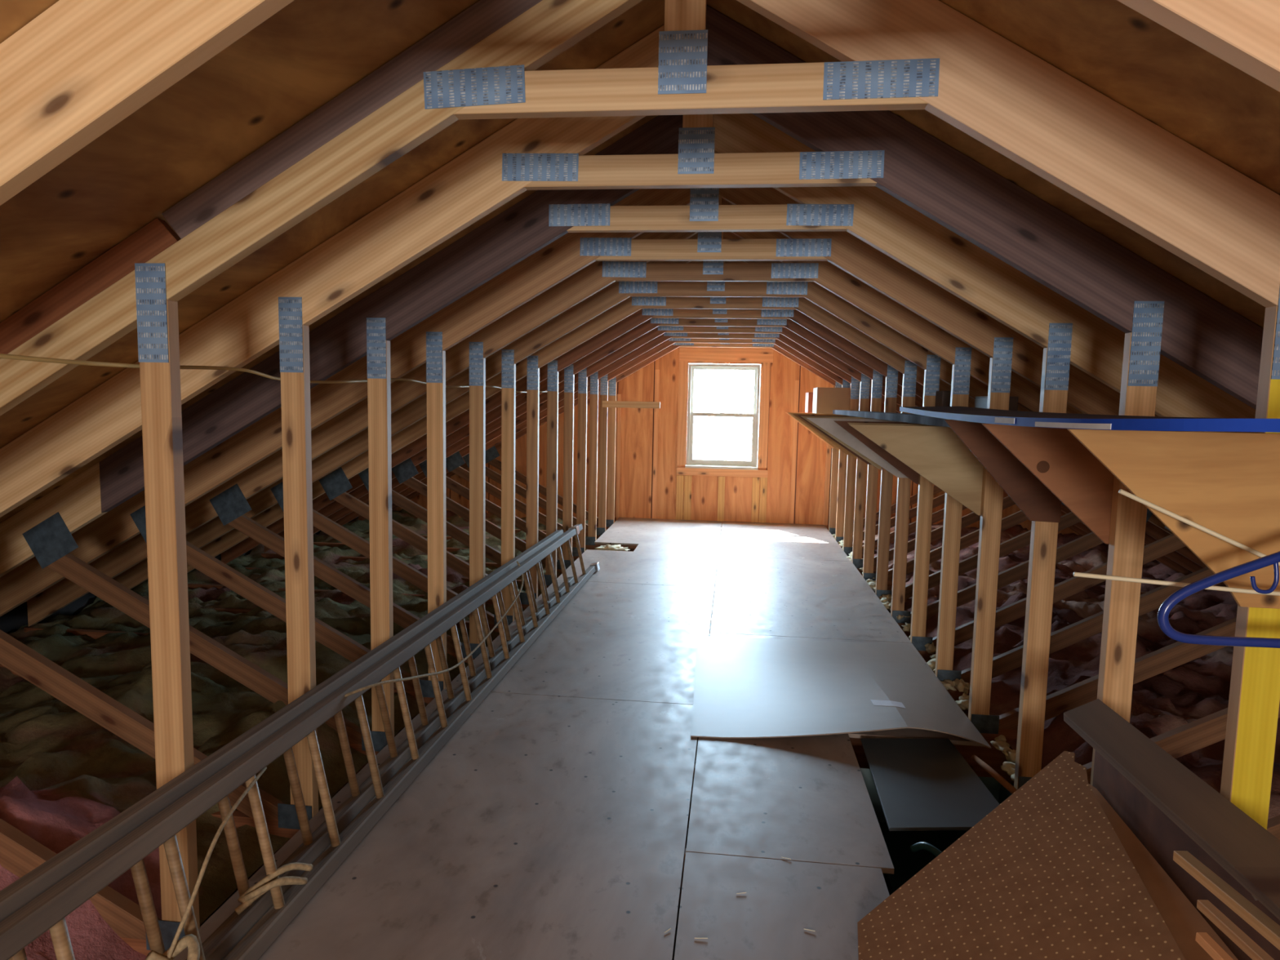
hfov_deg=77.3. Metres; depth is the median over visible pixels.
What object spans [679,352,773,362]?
trim
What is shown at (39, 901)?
ladder
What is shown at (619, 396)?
trim
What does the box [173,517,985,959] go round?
floor
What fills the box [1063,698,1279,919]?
wooden plank
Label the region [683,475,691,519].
trim
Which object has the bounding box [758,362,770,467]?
trim
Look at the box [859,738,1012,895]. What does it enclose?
box
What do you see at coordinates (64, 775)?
insulation
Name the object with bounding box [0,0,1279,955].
roof truss
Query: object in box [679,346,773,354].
trim
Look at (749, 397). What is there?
bare tree
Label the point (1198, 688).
insulation
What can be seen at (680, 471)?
trim
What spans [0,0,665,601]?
rafter
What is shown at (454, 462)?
roof truss
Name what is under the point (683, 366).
trim
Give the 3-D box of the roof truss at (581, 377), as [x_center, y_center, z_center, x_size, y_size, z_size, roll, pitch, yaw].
[0.744,-0.425,7.275,8.200,2.822,0.056,2,6,7]
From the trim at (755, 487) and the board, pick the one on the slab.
the board
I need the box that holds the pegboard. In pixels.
[857,751,1238,959]
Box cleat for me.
[602,400,660,408]
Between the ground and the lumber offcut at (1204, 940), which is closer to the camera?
the lumber offcut at (1204, 940)
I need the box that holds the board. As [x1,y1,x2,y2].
[899,406,1279,432]
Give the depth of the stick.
3.00 m
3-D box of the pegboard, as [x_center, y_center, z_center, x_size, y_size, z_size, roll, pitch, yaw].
[0.902,1.052,1.840,0.758,0.393,1.334,3,6,15]
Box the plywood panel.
[1092,750,1279,959]
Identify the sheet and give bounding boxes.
[690,635,991,748]
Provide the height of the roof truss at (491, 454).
2.822 m
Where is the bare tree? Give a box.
[694,364,758,454]
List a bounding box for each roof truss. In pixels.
[0,0,1279,205]
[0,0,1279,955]
[0,4,1279,928]
[0,113,1279,828]
[0,187,1236,782]
[23,198,1213,717]
[112,231,1186,662]
[186,261,1173,639]
[221,308,1206,613]
[261,318,1226,595]
[312,325,1188,576]
[335,332,1151,561]
[358,337,1108,552]
[391,342,1088,537]
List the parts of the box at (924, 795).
handle, lid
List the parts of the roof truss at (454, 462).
nail plate, nail plate, knee post, nail plate, nail plate, nail plate, bracket, nail plate, knee post, nail plate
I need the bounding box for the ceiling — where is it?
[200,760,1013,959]
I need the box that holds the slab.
[832,409,950,427]
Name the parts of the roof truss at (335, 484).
nail plate, nail plate, nail plate, knee post, nail plate, nail plate, nail plate, bracket, nail plate, knee post, nail plate, nail plate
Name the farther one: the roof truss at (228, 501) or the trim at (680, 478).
the trim at (680, 478)
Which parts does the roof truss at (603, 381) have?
nail plate, nail plate, knee post, nail plate, nail plate, nail plate, bracket, nail plate, knee post, nail plate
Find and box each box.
[804,392,813,413]
[812,386,859,413]
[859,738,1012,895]
[868,395,884,412]
[934,391,951,406]
[974,395,1018,410]
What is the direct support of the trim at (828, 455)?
attached to the wall at (637, 427)
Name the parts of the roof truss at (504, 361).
nail plate, nail plate, nail plate, knee post, nail plate, nail plate, nail plate, bracket, nail plate, knee post, nail plate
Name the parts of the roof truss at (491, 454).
nail plate, nail plate, knee post, nail plate, nail plate, nail plate, bracket, nail plate, knee post, nail plate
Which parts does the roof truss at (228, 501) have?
nail plate, nail plate, nail plate, knee post, nail plate, nail plate, nail plate, bracket, nail plate, knee post, nail plate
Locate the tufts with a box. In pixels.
[831,533,1016,781]
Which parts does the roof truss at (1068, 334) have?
nail plate, nail plate, nail plate, knee post, nail plate, nail plate, nail plate, bracket, nail plate, knee post, nail plate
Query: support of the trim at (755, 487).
attached to the wall at (637, 427)
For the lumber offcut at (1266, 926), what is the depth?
1.54 m
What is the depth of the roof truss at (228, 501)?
4.25 m
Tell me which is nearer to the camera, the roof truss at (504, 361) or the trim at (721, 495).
the roof truss at (504, 361)
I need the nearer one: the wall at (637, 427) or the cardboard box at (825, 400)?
the cardboard box at (825, 400)
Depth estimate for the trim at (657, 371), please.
9.66 m
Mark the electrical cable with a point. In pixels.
(2, 355)
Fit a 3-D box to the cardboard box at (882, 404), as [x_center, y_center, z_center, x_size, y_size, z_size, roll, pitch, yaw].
[2.411,-0.807,8.260,0.280,0.234,0.450,2,6,7]
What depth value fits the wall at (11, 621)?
5.04 m
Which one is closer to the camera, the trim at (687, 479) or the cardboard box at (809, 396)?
the cardboard box at (809, 396)
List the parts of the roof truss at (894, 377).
nail plate, nail plate, nail plate, knee post, nail plate, nail plate, nail plate, bracket, nail plate, knee post, nail plate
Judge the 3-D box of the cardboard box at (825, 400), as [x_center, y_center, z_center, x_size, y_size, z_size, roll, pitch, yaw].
[1.991,-0.801,8.113,0.430,0.259,0.420,2,6,7]
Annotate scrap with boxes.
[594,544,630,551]
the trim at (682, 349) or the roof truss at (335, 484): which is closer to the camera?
the roof truss at (335, 484)
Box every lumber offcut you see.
[1173,850,1279,950]
[1195,932,1233,959]
[1196,899,1274,959]
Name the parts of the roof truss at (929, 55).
nail plate, nail plate, knee post, nail plate, nail plate, king post, nail plate, bracket, knee post, nail plate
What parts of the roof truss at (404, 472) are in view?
nail plate, nail plate, nail plate, knee post, nail plate, nail plate, nail plate, bracket, nail plate, knee post, nail plate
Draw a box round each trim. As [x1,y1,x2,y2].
[615,394,621,517]
[652,369,659,519]
[675,475,684,519]
[676,361,688,465]
[676,466,768,477]
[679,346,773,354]
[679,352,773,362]
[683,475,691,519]
[717,476,724,521]
[751,477,759,522]
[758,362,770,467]
[759,477,767,523]
[789,380,799,524]
[822,444,831,524]
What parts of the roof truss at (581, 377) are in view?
nail plate, nail plate, knee post, nail plate, nail plate, nail plate, nail plate, bracket, nail plate, knee post, nail plate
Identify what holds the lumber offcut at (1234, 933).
on the lumber offcut at (1204, 940)
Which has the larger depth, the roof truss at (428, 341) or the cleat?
the cleat
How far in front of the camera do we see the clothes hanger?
1.55 m
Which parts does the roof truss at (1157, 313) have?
nail plate, nail plate, knee post, nail plate, nail plate, king post, nail plate, bracket, knee post, nail plate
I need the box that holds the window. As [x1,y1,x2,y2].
[684,364,760,470]
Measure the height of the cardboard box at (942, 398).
0.154 m
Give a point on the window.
(698, 464)
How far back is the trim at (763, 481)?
9.56 m
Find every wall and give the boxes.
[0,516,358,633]
[392,346,1080,535]
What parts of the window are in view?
sill, sash, sash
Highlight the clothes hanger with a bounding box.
[1157,551,1279,648]
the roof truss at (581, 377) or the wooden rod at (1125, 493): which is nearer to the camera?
the wooden rod at (1125, 493)
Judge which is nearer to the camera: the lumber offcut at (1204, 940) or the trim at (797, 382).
the lumber offcut at (1204, 940)
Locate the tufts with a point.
(1000, 744)
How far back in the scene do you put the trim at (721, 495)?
9.62 m
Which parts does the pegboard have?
hardboard strip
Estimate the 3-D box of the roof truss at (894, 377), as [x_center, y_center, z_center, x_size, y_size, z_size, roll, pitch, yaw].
[0.600,-0.311,6.068,8.200,2.822,0.056,2,6,7]
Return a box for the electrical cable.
[0,353,546,392]
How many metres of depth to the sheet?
3.89 m
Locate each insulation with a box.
[0,508,597,959]
[852,517,1279,819]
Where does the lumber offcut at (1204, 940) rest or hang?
on the pegboard
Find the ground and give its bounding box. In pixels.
[692,439,751,461]
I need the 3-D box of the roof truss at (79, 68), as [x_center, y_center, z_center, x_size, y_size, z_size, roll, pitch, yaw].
[0.025,0.145,1.240,8.200,2.822,0.038,2,6,7]
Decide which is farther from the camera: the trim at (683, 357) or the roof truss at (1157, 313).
the trim at (683, 357)
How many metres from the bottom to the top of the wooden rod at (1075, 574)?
0.050 m
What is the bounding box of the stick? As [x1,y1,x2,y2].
[970,755,1017,793]
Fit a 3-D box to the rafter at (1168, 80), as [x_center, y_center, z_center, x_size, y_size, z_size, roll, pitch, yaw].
[2.407,-0.102,2.774,4.400,2.576,13.470,2,6,7]
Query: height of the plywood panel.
0.558 m
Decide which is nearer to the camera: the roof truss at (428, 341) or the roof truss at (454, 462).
the roof truss at (428, 341)
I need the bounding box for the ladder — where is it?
[0,524,599,959]
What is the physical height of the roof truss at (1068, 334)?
2.824 m
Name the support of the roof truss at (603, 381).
on the ceiling
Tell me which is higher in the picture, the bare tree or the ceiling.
the bare tree
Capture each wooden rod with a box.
[1072,572,1279,595]
[1118,488,1279,565]
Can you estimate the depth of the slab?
4.50 m
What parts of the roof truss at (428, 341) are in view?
nail plate, nail plate, nail plate, knee post, nail plate, nail plate, king post, nail plate, bracket, nail plate, knee post, nail plate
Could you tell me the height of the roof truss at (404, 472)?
2.822 m

